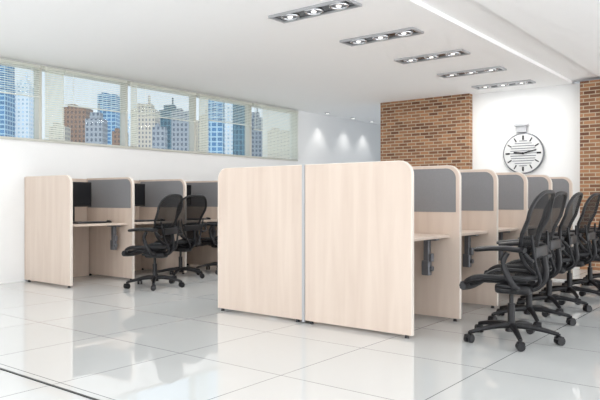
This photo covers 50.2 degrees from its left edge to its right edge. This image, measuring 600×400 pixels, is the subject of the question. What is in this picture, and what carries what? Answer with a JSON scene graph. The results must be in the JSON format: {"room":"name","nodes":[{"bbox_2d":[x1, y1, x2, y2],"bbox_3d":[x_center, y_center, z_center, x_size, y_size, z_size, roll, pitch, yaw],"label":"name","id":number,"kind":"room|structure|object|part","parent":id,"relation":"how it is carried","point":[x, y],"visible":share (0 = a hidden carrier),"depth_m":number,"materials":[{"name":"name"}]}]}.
{"room":"open-plan office","nodes":[
{"label":"open-plan office","id":0,"kind":"room"},
{"bbox_2d":[0,57,379,283],"bbox_3d":[-3.287,-0.370,8.787,0.200,2.840,17.800,0,0,38],"label":"wall","id":1,"kind":"structure","parent":0,"point":[322,139],"depth_m":9.58,"materials":[{"name":"paint"}]},
{"bbox_2d":[0,58,41,141],"bbox_3d":[-3.880,-1.270,7.930,0.160,1.000,1.360,0,0,38],"label":"window","id":2,"kind":"structure","parent":1,"relation":"in","point":[36,100],"depth_m":8.43,"materials":[{"name":"paint"}]},
{"bbox_2d":[0,59,39,97],"bbox_3d":[-3.706,-1.547,7.991,0.035,0.422,0.980,0,0,38],"label":"window blind","id":3,"kind":"object","parent":2,"relation":"attached to","point":[5,61],"visible":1,"depth_m":8.15,"materials":[{"name":"white"}]},
{"bbox_3d":[-3.706,-1.740,7.991,0.035,0.035,0.980,0,0,38],"label":"head rail","id":4,"kind":"part","parent":3,"relation":"part of","materials":[{"name":"white"}]},
{"bbox_3d":[-3.706,-1.344,7.991,0.030,0.016,0.980,0,0,38],"label":"rail","id":5,"kind":"part","parent":3,"relation":"part of","materials":[{"name":"white plastic"}]},
{"bbox_2d":[40,66,127,147],"bbox_3d":[-3.040,-1.270,9.006,0.160,1.000,1.370,0,0,38],"label":"window","id":6,"kind":"structure","parent":1,"relation":"in","point":[123,116],"depth_m":9.30,"materials":[{"name":"paint"}]},
{"bbox_2d":[44,67,64,140],"bbox_3d":[-3.275,-1.281,8.542,0.035,0.954,0.280,0,0,38],"label":"window blind","id":7,"kind":"object","parent":6,"relation":"attached to","point":[60,125],"visible":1,"depth_m":8.54,"materials":[{"name":"white"}]},
{"bbox_3d":[-3.275,-1.740,8.542,0.035,0.035,0.280,0,0,38],"label":"head rail","id":8,"kind":"part","parent":7,"relation":"part of","materials":[{"name":"white"}]},
{"bbox_2d":[64,70,126,112],"bbox_3d":[-2.872,-1.519,9.058,0.035,0.478,1.010,0,0,38],"label":"window blind","id":9,"kind":"object","parent":6,"relation":"attached to","point":[66,71],"visible":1,"depth_m":9.02,"materials":[{"name":"white"}]},
{"bbox_3d":[-2.872,-1.740,9.058,0.035,0.035,1.010,0,0,38],"label":"head rail","id":10,"kind":"part","parent":9,"relation":"part of","materials":[{"name":"white"}]},
{"bbox_3d":[-2.872,-1.288,9.058,0.030,0.016,1.010,0,0,38],"label":"rail","id":11,"kind":"part","parent":9,"relation":"part of","materials":[{"name":"white"}]},
{"bbox_2d":[127,81,195,152],"bbox_3d":[-2.196,-1.270,10.085,0.160,1.000,1.370,0,0,38],"label":"window","id":12,"kind":"structure","parent":1,"relation":"in","point":[191,124],"depth_m":10.47,"materials":[{"name":"paint"}]},
{"bbox_2d":[130,82,137,145],"bbox_3d":[-2.481,-1.281,9.559,0.035,0.954,0.120,0,0,38],"label":"window blind","id":13,"kind":"object","parent":12,"relation":"attached to","point":[133,139],"visible":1,"depth_m":9.55,"materials":[{"name":"white"}]},
{"bbox_2d":[137,83,195,121],"bbox_3d":[-2.078,-1.519,10.075,0.035,0.478,1.170,0,0,38],"label":"window blind","id":14,"kind":"object","parent":12,"relation":"attached to","point":[139,84],"visible":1,"depth_m":10.04,"materials":[{"name":"white plastic"}]},
{"bbox_3d":[-2.078,-1.288,10.075,0.030,0.016,1.170,0,0,38],"label":"rail","id":15,"kind":"part","parent":14,"relation":"part of","materials":[{"name":"white"}]},
{"bbox_3d":[-2.078,-1.740,10.075,0.035,0.035,1.170,0,0,38],"label":"head rail","id":16,"kind":"part","parent":14,"relation":"part of","materials":[{"name":"white"}]},
{"bbox_2d":[195,93,251,157],"bbox_3d":[-1.356,-1.270,11.161,0.160,1.000,1.360,0,0,38],"label":"window","id":17,"kind":"structure","parent":1,"relation":"in","point":[247,128],"depth_m":11.65,"materials":[{"name":"paint"}]},
{"bbox_2d":[198,94,208,151],"bbox_3d":[-1.607,-1.281,10.678,0.035,0.954,0.220,0,0,38],"label":"window blind","id":18,"kind":"object","parent":17,"relation":"attached to","point":[201,96],"visible":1,"depth_m":10.67,"materials":[{"name":"white fabric"}]},
{"bbox_2d":[209,96,251,125],"bbox_3d":[-1.206,-1.547,11.190,0.035,0.422,1.060,0,0,38],"label":"window blind","id":19,"kind":"object","parent":17,"relation":"attached to","point":[213,97],"visible":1,"depth_m":11.17,"materials":[{"name":"white"}]},
{"bbox_3d":[-1.206,-1.740,11.190,0.035,0.035,1.060,0,0,38],"label":"head rail","id":20,"kind":"part","parent":19,"relation":"part of","materials":[{"name":"white"}]},
{"bbox_3d":[-1.206,-1.344,11.190,0.030,0.016,1.060,0,0,38],"label":"rail","id":21,"kind":"part","parent":19,"relation":"part of","materials":[{"name":"white"}]},
{"bbox_2d":[251,103,297,160],"bbox_3d":[-0.516,-1.270,12.237,0.160,1.000,1.370,0,0,38],"label":"window","id":22,"kind":"structure","parent":1,"relation":"in","point":[252,105],"depth_m":12.19,"materials":[{"name":"paint"}]},
{"bbox_2d":[253,104,262,130],"bbox_3d":[-0.769,-1.519,11.749,0.035,0.478,0.220,0,0,38],"label":"window blind","id":23,"kind":"object","parent":22,"relation":"attached to","point":[255,105],"visible":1,"depth_m":11.75,"materials":[{"name":"white fabric"}]},
{"bbox_2d":[262,105,298,158],"bbox_3d":[-0.366,-1.281,12.266,0.035,0.954,1.070,0,0,38],"label":"window blind","id":24,"kind":"object","parent":22,"relation":"attached to","point":[278,154],"visible":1,"depth_m":12.24,"materials":[{"name":"white"}]},
{"bbox_3d":[-0.366,-0.812,12.266,0.030,0.016,1.070,0,0,38],"label":"rail","id":25,"kind":"part","parent":24,"relation":"part of","materials":[{"name":"white"}]},
{"bbox_3d":[-0.366,-1.740,12.266,0.035,0.035,1.070,0,0,38],"label":"head rail","id":26,"kind":"part","parent":24,"relation":"part of","materials":[{"name":"white"}]},
{"bbox_2d":[0,264,599,399],"bbox_3d":[1.795,1.100,4.816,13.100,0.100,17.800,0,0,38],"label":"floor","id":27,"kind":"structure","parent":0,"point":[97,337],"depth_m":4.41,"materials":[{"name":"tile"}]},
{"bbox_2d":[0,368,98,399],"bbox_3d":[0.081,1.048,2.459,12.900,0.004,0.015,0,0,38],"label":"trim","id":28,"kind":"structure","parent":27,"relation":"in","point":[58,387],"depth_m":3.62,"materials":[{"name":"grey metal"}]},
{"bbox_2d":[26,175,72,287],"bbox_3d":[-3.124,0.374,7.942,1.017,1.352,0.036,0,0,38],"label":"end panel","id":29,"kind":"object","parent":27,"relation":"on","point":[49,199],"visible":1,"depth_m":7.88,"materials":[{"name":"brown wood"}]},
{"bbox_2d":[31,222,127,281],"bbox_3d":[-2.873,0.675,8.317,0.900,0.750,0.864,0,0,38],"label":"desk","id":30,"kind":"object","parent":27,"relation":"on","point":[80,231],"visible":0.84,"depth_m":8.76,"materials":[{"name":"brown wood"}]},
{"bbox_3d":[-3.200,0.688,8.573,0.018,0.724,0.844,0,0,38],"label":"modesty panel","id":31,"kind":"part","parent":30,"relation":"part of","materials":[{"name":"brown wood"}]},
{"bbox_2d":[73,182,90,221],"bbox_3d":[-2.990,0.030,8.453,0.220,0.540,0.520,0,0,38],"label":"monitor","id":32,"kind":"object","parent":30,"relation":"on","point":[81,190],"visible":0.44,"depth_m":8.52,"materials":[{"name":"black plastic"}]},
{"bbox_2d":[73,221,106,223],"bbox_3d":[-2.706,0.288,8.231,0.150,0.022,0.430,0,0,38],"label":"keyboard","id":33,"kind":"object","parent":30,"relation":"on","point":[83,222],"visible":0.98,"depth_m":8.19,"materials":[{"name":"black plastic"}]},
{"bbox_2d":[24,177,138,279],"bbox_3d":[-2.431,0.365,9.685,0.024,1.320,3.630,0,0,38],"label":"panel","id":34,"kind":"object","parent":27,"relation":"on","point":[80,212],"visible":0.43,"depth_m":8.83,"materials":[{"name":"brown wood"}]},
{"bbox_2d":[87,177,134,279],"bbox_3d":[-2.570,0.374,8.651,1.017,1.352,0.036,0,0,38],"label":"partition panel","id":35,"kind":"object","parent":27,"relation":"on","point":[113,199],"visible":0.91,"depth_m":8.61,"materials":[{"name":"brown wood"}]},
{"bbox_2d":[92,221,153,274],"bbox_3d":[-2.319,0.675,9.027,0.900,0.750,0.864,0,0,38],"label":"desk","id":36,"kind":"object","parent":27,"relation":"on","point":[137,224],"visible":0.13,"depth_m":9.55,"materials":[{"name":"brown wood"}]},
{"bbox_2d":[134,183,144,205],"bbox_3d":[-2.436,0.030,9.162,0.220,0.540,0.520,0,0,38],"label":"monitor","id":37,"kind":"object","parent":36,"relation":"on","point":[139,188],"visible":0.23,"depth_m":9.27,"materials":[{"name":"black plastic"}]},
{"bbox_2d":[135,219,153,221],"bbox_3d":[-2.152,0.288,8.940,0.150,0.022,0.430,0,0,38],"label":"keyboard","id":38,"kind":"object","parent":36,"relation":"on","point":[150,219],"visible":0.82,"depth_m":8.83,"materials":[{"name":"black plastic"}]},
{"bbox_2d":[122,194,184,290],"bbox_3d":[-1.738,0.487,7.736,0.711,1.125,0.724,0,0,16],"label":"office chair","id":39,"kind":"object","parent":27,"relation":"on","point":[169,208],"visible":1,"depth_m":7.63,"materials":[{"name":"black plastic"}]},
{"bbox_3d":[-1.808,0.610,7.757,0.552,0.150,0.564,0,0,16],"label":"seat","id":40,"kind":"part","parent":39,"relation":"part of","materials":[{"name":"black fabric"}]},
{"bbox_3d":[-1.714,0.505,7.454,0.220,0.286,0.135,0,0,16],"label":"armrest","id":41,"kind":"part","parent":39,"relation":"part of","materials":[{"name":"black plastic"}]},
{"bbox_3d":[-1.561,0.240,7.686,0.184,0.630,0.607,0,0,16],"label":"backrest","id":42,"kind":"part","parent":39,"relation":"part of","materials":[{"name":"black fabric"}]},
{"bbox_3d":[-1.561,0.240,7.686,0.154,0.600,0.577,0,0,16],"label":"backrest","id":43,"kind":"part","parent":39,"relation":"part of","materials":[{"name":"black fabric"}]},
{"bbox_2d":[139,179,186,273],"bbox_3d":[-2.016,0.374,9.361,1.017,1.352,0.036,0,0,38],"label":"partition panel","id":44,"kind":"object","parent":27,"relation":"on","point":[156,190],"visible":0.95,"depth_m":9.41,"materials":[{"name":"brown wood"}]},
{"bbox_2d":[154,194,206,278],"bbox_3d":[-1.609,0.487,8.696,0.711,1.125,0.724,0,0,30],"label":"office chair","id":45,"kind":"object","parent":27,"relation":"on","point":[194,207],"visible":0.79,"depth_m":8.60,"materials":[{"name":"black plastic"}]},
{"bbox_3d":[-1.672,0.610,8.733,0.552,0.150,0.564,0,0,30],"label":"seat","id":46,"kind":"part","parent":45,"relation":"part of","materials":[{"name":"black fabric"}]},
{"bbox_3d":[-1.449,0.240,8.604,0.184,0.630,0.607,0,0,30],"label":"backrest","id":47,"kind":"part","parent":45,"relation":"part of","materials":[{"name":"black fabric"}]},
{"bbox_3d":[-1.449,0.240,8.605,0.154,0.600,0.577,0,0,30],"label":"backrest","id":48,"kind":"part","parent":45,"relation":"part of","materials":[{"name":"black fabric"}]},
{"bbox_3d":[-1.388,0.505,8.876,0.220,0.286,0.135,0,0,30],"label":"armrest","id":49,"kind":"part","parent":45,"relation":"part of","materials":[{"name":"black plastic"}]},
{"bbox_2d":[144,219,217,269],"bbox_3d":[-1.765,0.675,9.736,0.900,0.750,0.864,0,0,38],"label":"desk","id":50,"kind":"object","parent":27,"relation":"on","point":[213,230],"visible":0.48,"depth_m":9.78,"materials":[{"name":"brown wood"}]},
{"bbox_2d":[187,185,190,195],"bbox_3d":[-1.882,0.030,9.871,0.220,0.540,0.520,0,0,38],"label":"monitor","id":51,"kind":"object","parent":50,"relation":"on","point":[188,186],"visible":0.09,"depth_m":10.01,"materials":[{"name":"black plastic"}]},
{"bbox_2d":[185,180,217,264],"bbox_3d":[-1.462,0.374,10.070,1.017,1.352,0.036,0,0,38],"label":"partition panel","id":52,"kind":"object","parent":27,"relation":"on","point":[200,255],"visible":0.21,"depth_m":10.05,"materials":[{"name":"brown wood"}]},
{"bbox_2d":[196,223,217,274],"bbox_3d":[-1.163,0.487,9.365,0.711,1.125,0.724,0,0,24],"label":"office chair","id":53,"kind":"object","parent":27,"relation":"on","point":[213,242],"visible":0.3,"depth_m":9.18,"materials":[{"name":"black plastic"}]},
{"bbox_3d":[-1.230,0.610,9.396,0.552,0.150,0.564,0,0,24],"label":"seat","id":54,"kind":"part","parent":53,"relation":"part of","materials":[{"name":"black fabric"}]},
{"bbox_3d":[-1.178,0.505,9.082,0.220,0.286,0.135,0,0,24],"label":"armrest","id":55,"kind":"part","parent":53,"relation":"part of","materials":[{"name":"black plastic"}]},
{"bbox_2d":[218,165,301,321],"bbox_3d":[-0.372,0.374,5.792,1.017,1.352,0.036,0,0,38],"label":"end panel","id":56,"kind":"object","parent":27,"relation":"on","point":[260,208],"visible":1,"depth_m":5.76,"materials":[{"name":"brown wood"}]},
{"bbox_2d":[302,164,305,321],"bbox_3d":[1.362,0.368,7.160,0.028,1.343,4.338,0,0,38],"label":"post","id":57,"kind":"object","parent":27,"relation":"on","point":[303,165],"visible":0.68,"depth_m":5.45,"materials":[{"name":"grey wood"}]},
{"bbox_2d":[305,160,413,338],"bbox_3d":[0.453,0.374,5.147,1.017,1.352,0.036,0,0,38],"label":"end panel","id":58,"kind":"object","parent":27,"relation":"on","point":[359,216],"visible":1,"depth_m":5.10,"materials":[{"name":"brown wood"}]},
{"bbox_2d":[314,233,449,322],"bbox_3d":[0.692,0.675,5.506,0.900,0.750,0.824,0,0,38],"label":"desk","id":59,"kind":"object","parent":27,"relation":"on","point":[427,268],"visible":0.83,"depth_m":5.54,"materials":[{"name":"brown wood"}]},
{"bbox_2d":[412,165,460,321],"bbox_3d":[0.983,0.374,5.825,1.017,1.352,0.036,0,0,38],"label":"partition panel","id":60,"kind":"object","parent":27,"relation":"on","point":[437,189],"visible":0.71,"depth_m":5.62,"materials":[{"name":"brown wood"}]},
{"bbox_2d":[461,230,487,266],"bbox_3d":[1.221,0.675,6.184,0.900,0.750,0.824,0,0,38],"label":"desk","id":61,"kind":"object","parent":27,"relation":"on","point":[468,251],"visible":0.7,"depth_m":6.22,"materials":[{"name":"brown wood"}]},
{"bbox_2d":[459,169,497,307],"bbox_3d":[1.512,0.374,6.502,1.017,1.352,0.036,0,0,38],"label":"partition panel","id":62,"kind":"object","parent":27,"relation":"on","point":[479,187],"visible":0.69,"depth_m":6.28,"materials":[{"name":"brown wood"}]},
{"bbox_2d":[498,227,517,260],"bbox_3d":[1.751,0.675,6.862,0.900,0.750,0.824,0,0,38],"label":"desk","id":63,"kind":"object","parent":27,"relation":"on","point":[501,230],"visible":0.19,"depth_m":6.90,"materials":[{"name":"brown wood"}]},
{"bbox_2d":[496,172,527,263],"bbox_3d":[2.042,0.374,7.180,1.017,1.352,0.036,0,0,38],"label":"partition panel","id":64,"kind":"object","parent":27,"relation":"on","point":[512,186],"visible":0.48,"depth_m":6.95,"materials":[{"name":"brown wood"}]},
{"bbox_2d":[459,190,565,351],"bbox_3d":[1.594,0.487,4.771,0.711,1.125,0.724,0,0,34],"label":"office chair","id":65,"kind":"object","parent":27,"relation":"on","point":[511,281],"visible":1,"depth_m":4.63,"materials":[{"name":"black plastic"}]},
{"bbox_3d":[1.533,0.610,4.813,0.552,0.150,0.564,0,0,34],"label":"seat","id":66,"kind":"part","parent":65,"relation":"part of","materials":[{"name":"black fabric"}]},
{"bbox_3d":[1.533,0.603,4.813,0.510,0.094,0.522,0,0,34],"label":"seat","id":67,"kind":"part","parent":65,"relation":"part of","materials":[{"name":"black fabric"}]},
{"bbox_3d":[1.530,0.505,4.495,0.220,0.286,0.135,0,0,34],"label":"armrest","id":68,"kind":"part","parent":65,"relation":"part of","materials":[{"name":"black plastic"}]},
{"bbox_3d":[1.746,0.240,4.669,0.184,0.630,0.607,0,0,34],"label":"backrest","id":69,"kind":"part","parent":65,"relation":"part of","materials":[{"name":"black fabric"}]},
{"bbox_3d":[1.746,0.240,4.669,0.154,0.600,0.577,0,0,34],"label":"backrest","id":70,"kind":"part","parent":65,"relation":"part of","materials":[{"name":"black fabric"}]},
{"bbox_3d":[1.826,0.505,4.935,0.220,0.286,0.135,0,0,34],"label":"armrest","id":71,"kind":"part","parent":65,"relation":"part of","materials":[{"name":"black plastic"}]},
{"bbox_2d":[484,191,575,326],"bbox_3d":[1.988,0.487,5.503,0.711,1.125,0.724,0,0,35],"label":"office chair","id":72,"kind":"object","parent":27,"relation":"on","point":[555,262],"visible":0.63,"depth_m":5.38,"materials":[{"name":"black plastic"}]},
{"bbox_3d":[1.928,0.610,5.546,0.552,0.150,0.564,0,0,35],"label":"seat","id":73,"kind":"part","parent":72,"relation":"part of","materials":[{"name":"black fabric"}]},
{"bbox_3d":[2.139,0.240,5.398,0.154,0.600,0.577,0,0,35],"label":"backrest","id":74,"kind":"part","parent":72,"relation":"part of","materials":[{"name":"black fabric"}]},
{"bbox_3d":[2.139,0.240,5.398,0.184,0.630,0.607,0,0,35],"label":"backrest","id":75,"kind":"part","parent":72,"relation":"part of","materials":[{"name":"black fabric"}]},
{"bbox_2d":[525,175,552,286],"bbox_3d":[2.571,0.374,7.858,1.017,1.352,0.036,0,0,38],"label":"partition panel","id":76,"kind":"object","parent":27,"relation":"on","point":[537,184],"visible":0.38,"depth_m":7.64,"materials":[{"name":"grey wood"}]},
{"bbox_2d":[516,192,591,315],"bbox_3d":[2.409,0.487,6.139,0.711,1.125,0.724,0,0,32],"label":"office chair","id":77,"kind":"object","parent":27,"relation":"on","point":[572,208],"visible":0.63,"depth_m":6.01,"materials":[{"name":"black plastic"}]},
{"bbox_3d":[2.347,0.610,6.179,0.552,0.150,0.564,0,0,32],"label":"seat","id":78,"kind":"part","parent":77,"relation":"part of","materials":[{"name":"black fabric"}]},
{"bbox_3d":[2.565,0.240,6.043,0.184,0.630,0.607,0,0,32],"label":"backrest","id":79,"kind":"part","parent":77,"relation":"part of","materials":[{"name":"black fabric"}]},
{"bbox_3d":[2.565,0.240,6.043,0.154,0.600,0.577,0,0,32],"label":"backrest","id":80,"kind":"part","parent":77,"relation":"part of","materials":[{"name":"black fabric"}]},
{"bbox_2d":[550,177,572,278],"bbox_3d":[3.101,0.374,8.535,1.017,1.352,0.036,0,0,38],"label":"partition panel","id":81,"kind":"object","parent":27,"relation":"on","point":[565,184],"visible":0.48,"depth_m":8.27,"materials":[{"name":"brown wood"}]},
{"bbox_2d":[539,193,599,304],"bbox_3d":[2.861,0.487,6.750,0.711,1.125,0.724,0,0,36],"label":"office chair","id":82,"kind":"object","parent":27,"relation":"on","point":[590,208],"visible":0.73,"depth_m":6.60,"materials":[{"name":"black plastic"}]},
{"bbox_3d":[2.801,0.610,6.793,0.552,0.150,0.564,0,0,36],"label":"seat","id":83,"kind":"part","parent":82,"relation":"part of","materials":[{"name":"black fabric"}]},
{"bbox_3d":[3.010,0.240,6.642,0.184,0.630,0.607,0,0,36],"label":"backrest","id":84,"kind":"part","parent":82,"relation":"part of","materials":[{"name":"black fabric"}]},
{"bbox_3d":[3.010,0.240,6.642,0.154,0.600,0.577,0,0,36],"label":"backrest","id":85,"kind":"part","parent":82,"relation":"part of","materials":[{"name":"black fabric"}]},
{"bbox_2d":[560,221,599,295],"bbox_3d":[3.345,0.487,7.337,0.711,1.125,0.724,0,0,33],"label":"office chair","id":86,"kind":"object","parent":27,"relation":"on","point":[589,281],"visible":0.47,"depth_m":7.31,"materials":[{"name":"black plastic"}]},
{"bbox_3d":[3.283,0.610,7.378,0.552,0.150,0.564,0,0,33],"label":"seat","id":87,"kind":"part","parent":86,"relation":"part of","materials":[{"name":"black fabric"}]},
{"bbox_2d":[581,242,599,285],"bbox_3d":[3.844,0.487,7.911,0.711,1.125,0.724,0,0,35],"label":"office chair","id":88,"kind":"object","parent":27,"relation":"on","point":[595,275],"visible":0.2,"depth_m":7.88,"materials":[{"name":"black plastic"}]},
{"bbox_2d":[0,0,599,124],"bbox_3d":[1.795,-1.890,4.816,13.100,0.200,17.800,0,0,38],"label":"ceiling","id":89,"kind":"structure","parent":0,"point":[232,49],"depth_m":7.37,"materials":[{"name":"paint"}]},
{"bbox_2d":[268,0,361,23],"bbox_3d":[0.129,-1.776,6.029,0.920,0.027,0.250,0,0,38],"label":"recessed light","id":90,"kind":"object","parent":89,"relation":"in","point":[333,6],"visible":1,"depth_m":6.00,"materials":[{"name":"metal"}]},
{"bbox_2d":[339,27,423,46],"bbox_3d":[0.880,-1.776,6.990,0.920,0.027,0.250,0,0,38],"label":"recessed light","id":91,"kind":"object","parent":89,"relation":"in","point":[411,31],"visible":1,"depth_m":6.96,"materials":[{"name":"metal"}]},
{"bbox_3d":[0.880,-1.786,6.990,0.870,0.008,0.200,0,0,38],"label":"plate","id":92,"kind":"part","parent":91,"relation":"part of","materials":[{"name":"grey metal"}]},
{"bbox_2d":[394,49,470,63],"bbox_3d":[1.631,-1.776,7.951,0.920,0.027,0.250,0,0,38],"label":"recessed light","id":93,"kind":"object","parent":89,"relation":"in","point":[459,52],"visible":1,"depth_m":7.92,"materials":[{"name":"metal"}]},
{"bbox_3d":[1.631,-1.786,7.951,0.870,0.008,0.200,0,0,38],"label":"plate","id":94,"kind":"part","parent":93,"relation":"part of","materials":[{"name":"grey metal"}]},
{"bbox_2d":[437,66,506,77],"bbox_3d":[2.382,-1.776,8.913,0.920,0.027,0.250,0,0,38],"label":"recessed light","id":95,"kind":"object","parent":89,"relation":"in","point":[496,68],"visible":1,"depth_m":8.88,"materials":[{"name":"metal"}]},
{"bbox_3d":[2.382,-1.786,8.913,0.870,0.008,0.200,0,0,38],"label":"plate","id":96,"kind":"part","parent":95,"relation":"part of","materials":[{"name":"grey metal"}]},
{"bbox_2d":[471,79,535,89],"bbox_3d":[3.133,-1.776,9.874,0.920,0.027,0.250,0,0,38],"label":"recessed light","id":97,"kind":"object","parent":89,"relation":"in","point":[522,82],"visible":1,"depth_m":9.84,"materials":[{"name":"metal"}]},
{"bbox_2d":[380,93,471,169],"bbox_3d":[2.206,-0.370,11.335,1.720,2.840,0.140,0,0,38],"label":"brick wall","id":98,"kind":"structure","parent":0,"point":[433,131],"depth_m":11.21,"materials":[{"name":"brown brick"}]},
{"bbox_2d":[472,83,579,268],"bbox_3d":[6.295,-0.370,10.412,12.900,2.840,3.440,0,0,38],"label":"wall","id":99,"kind":"structure","parent":0,"point":[552,113],"depth_m":10.20,"materials":[{"name":"paint"}]},
{"bbox_2d":[503,123,544,173],"bbox_3d":[3.586,-0.825,10.282,0.664,0.814,0.100,0,0,38],"label":"wall clock","id":100,"kind":"object","parent":99,"relation":"attached to","point":[524,152],"visible":0.97,"depth_m":10.27,"materials":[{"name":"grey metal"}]},
{"bbox_2d":[580,79,599,270],"bbox_3d":[5.066,-0.370,9.100,2.020,2.840,0.140,0,0,38],"label":"brick wall","id":101,"kind":"structure","parent":0,"point":[589,90],"depth_m":9.57,"materials":[{"name":"brown brick"}]},
{"label":"outside","id":102,"kind":"structure","parent":0,"visible":0},
{"bbox_2d":[131,96,159,147],"bbox_3d":[-36.150,-1.700,150.000,5.600,45.500,5.600,0,0,0],"label":"building","id":103,"kind":"structure","parent":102,"point":[144,124],"depth_m":147.22,"materials":[{"name":"beige concrete"}]},
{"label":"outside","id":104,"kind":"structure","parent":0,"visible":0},
{"bbox_2d":[152,123,166,148],"bbox_3d":[-28.908,2.650,132.000,2.600,36.800,2.600,0,0,0],"label":"building","id":105,"kind":"structure","parent":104,"point":[159,134],"depth_m":130.71,"materials":[{"name":"grey concrete"}]},
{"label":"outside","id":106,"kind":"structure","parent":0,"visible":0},
{"bbox_2d":[159,98,175,149],"bbox_3d":[-34.916,-3.200,172.000,4.800,48.500,4.800,0,0,0],"label":"building","id":107,"kind":"structure","parent":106,"point":[164,122],"depth_m":169.61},
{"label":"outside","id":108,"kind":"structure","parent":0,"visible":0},
{"bbox_2d":[171,108,188,150],"bbox_3d":[-26.572,0.150,146.000,4.600,41.800,4.600,0,0,0],"label":"building","id":109,"kind":"structure","parent":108,"point":[179,129],"depth_m":143.70,"materials":[{"name":"grey concrete"}]},
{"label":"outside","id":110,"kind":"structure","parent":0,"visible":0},
{"bbox_2d":[196,107,207,152],"bbox_3d":[-24.300,-1.200,162.000,3.600,44.500,3.600,0,0,0],"label":"building","id":111,"kind":"structure","parent":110,"point":[197,121],"depth_m":160.19,"materials":[{"name":"beige concrete"}]},
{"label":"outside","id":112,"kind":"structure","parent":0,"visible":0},
{"bbox_2d":[208,100,224,153],"bbox_3d":[-18.995,-1.350,145.000,3.400,44.800,3.400,0,0,0],"label":"building","id":113,"kind":"structure","parent":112,"point":[216,131],"depth_m":143.31,"materials":[{"name":"blue glass"}]},
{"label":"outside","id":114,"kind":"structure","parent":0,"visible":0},
{"bbox_2d":[225,103,232,154],"bbox_3d":[-19.264,-4.700,172.000,3.400,51.500,3.400,0,0,0],"label":"building","id":115,"kind":"structure","parent":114,"point":[228,127],"depth_m":170.32,"materials":[{"name":"white concrete"}]},
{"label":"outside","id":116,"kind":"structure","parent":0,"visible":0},
{"bbox_2d":[233,104,244,155],"bbox_3d":[-13.764,-2.350,148.000,3.200,46.800,3.200,0,0,0],"label":"building","id":117,"kind":"structure","parent":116,"point":[238,130],"depth_m":146.39,"materials":[{"name":"blue glass"}]},
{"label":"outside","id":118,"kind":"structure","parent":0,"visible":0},
{"bbox_2d":[252,109,262,156],"bbox_3d":[-11.480,-1.700,164.000,3.600,45.500,3.600,0,0,0],"label":"building","id":119,"kind":"structure","parent":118,"point":[257,135],"depth_m":162.20,"materials":[{"name":"grey concrete"}]},
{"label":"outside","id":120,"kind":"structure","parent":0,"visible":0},
{"bbox_2d":[268,128,289,158],"bbox_3d":[-4.500,2.150,150.000,6.000,37.800,6.000,0,0,0],"label":"building","id":121,"kind":"structure","parent":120,"point":[275,128],"depth_m":147.00,"materials":[{"name":"grey concrete"}]},
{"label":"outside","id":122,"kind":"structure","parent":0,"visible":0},
{"bbox_2d":[0,64,14,136],"bbox_3d":[-70.500,-6.350,150.000,5.000,54.800,5.000,0,0,0],"label":"building","id":123,"kind":"structure","parent":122,"point":[7,101],"depth_m":148.77,"materials":[{"name":"blue glass"}]},
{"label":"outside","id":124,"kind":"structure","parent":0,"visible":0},
{"bbox_2d":[15,72,33,138],"bbox_3d":[-68.098,-5.200,158.000,4.200,52.500,4.200,0,0,0],"label":"building","id":125,"kind":"structure","parent":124,"point":[24,105],"depth_m":155.91,"materials":[{"name":"white concrete"}]},
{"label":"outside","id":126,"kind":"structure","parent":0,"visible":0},
{"bbox_2d":[49,123,70,141],"bbox_3d":[-52.500,2.150,140.000,3.400,37.800,3.400,0,0,0],"label":"building","id":127,"kind":"structure","parent":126,"point":[67,131],"depth_m":138.63,"materials":[{"name":"grey concrete"}]},
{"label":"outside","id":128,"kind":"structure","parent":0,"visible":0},
{"bbox_2d":[63,104,92,142],"bbox_3d":[-52.050,-0.600,150.000,5.400,43.300,5.400,0,0,0],"label":"building","id":129,"kind":"structure","parent":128,"point":[74,117],"depth_m":147.29,"materials":[{"name":"brown concrete"}]},
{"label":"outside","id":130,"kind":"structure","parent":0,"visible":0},
{"bbox_2d":[85,104,107,144],"bbox_3d":[-42.930,0.300,135.000,3.600,41.500,3.600,0,0,0],"label":"building","id":131,"kind":"structure","parent":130,"point":[96,127],"depth_m":133.19,"materials":[{"name":"grey concrete"}]},
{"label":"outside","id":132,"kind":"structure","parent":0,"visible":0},
{"bbox_2d":[97,92,119,144],"bbox_3d":[-56.620,-5.350,190.000,5.400,52.800,5.400,0,0,0],"label":"building","id":133,"kind":"structure","parent":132,"point":[113,118],"depth_m":187.28,"materials":[{"name":"blue glass"}]},
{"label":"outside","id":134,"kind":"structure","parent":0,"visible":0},
{"bbox_2d":[112,128,119,144],"bbox_3d":[-42.150,2.150,150.000,3.000,37.800,3.000,0,0,0],"label":"building","id":135,"kind":"structure","parent":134,"point":[115,134],"depth_m":148.52,"materials":[{"name":"beige concrete"}]},
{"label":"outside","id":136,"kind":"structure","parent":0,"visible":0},
{"bbox_2d":[128,107,134,145],"bbox_3d":[-45.850,-2.200,175.000,3.600,46.500,3.600,0,0,0],"label":"building","id":137,"kind":"structure","parent":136,"point":[129,115],"depth_m":173.21,"materials":[{"name":"white concrete"}]}
]}

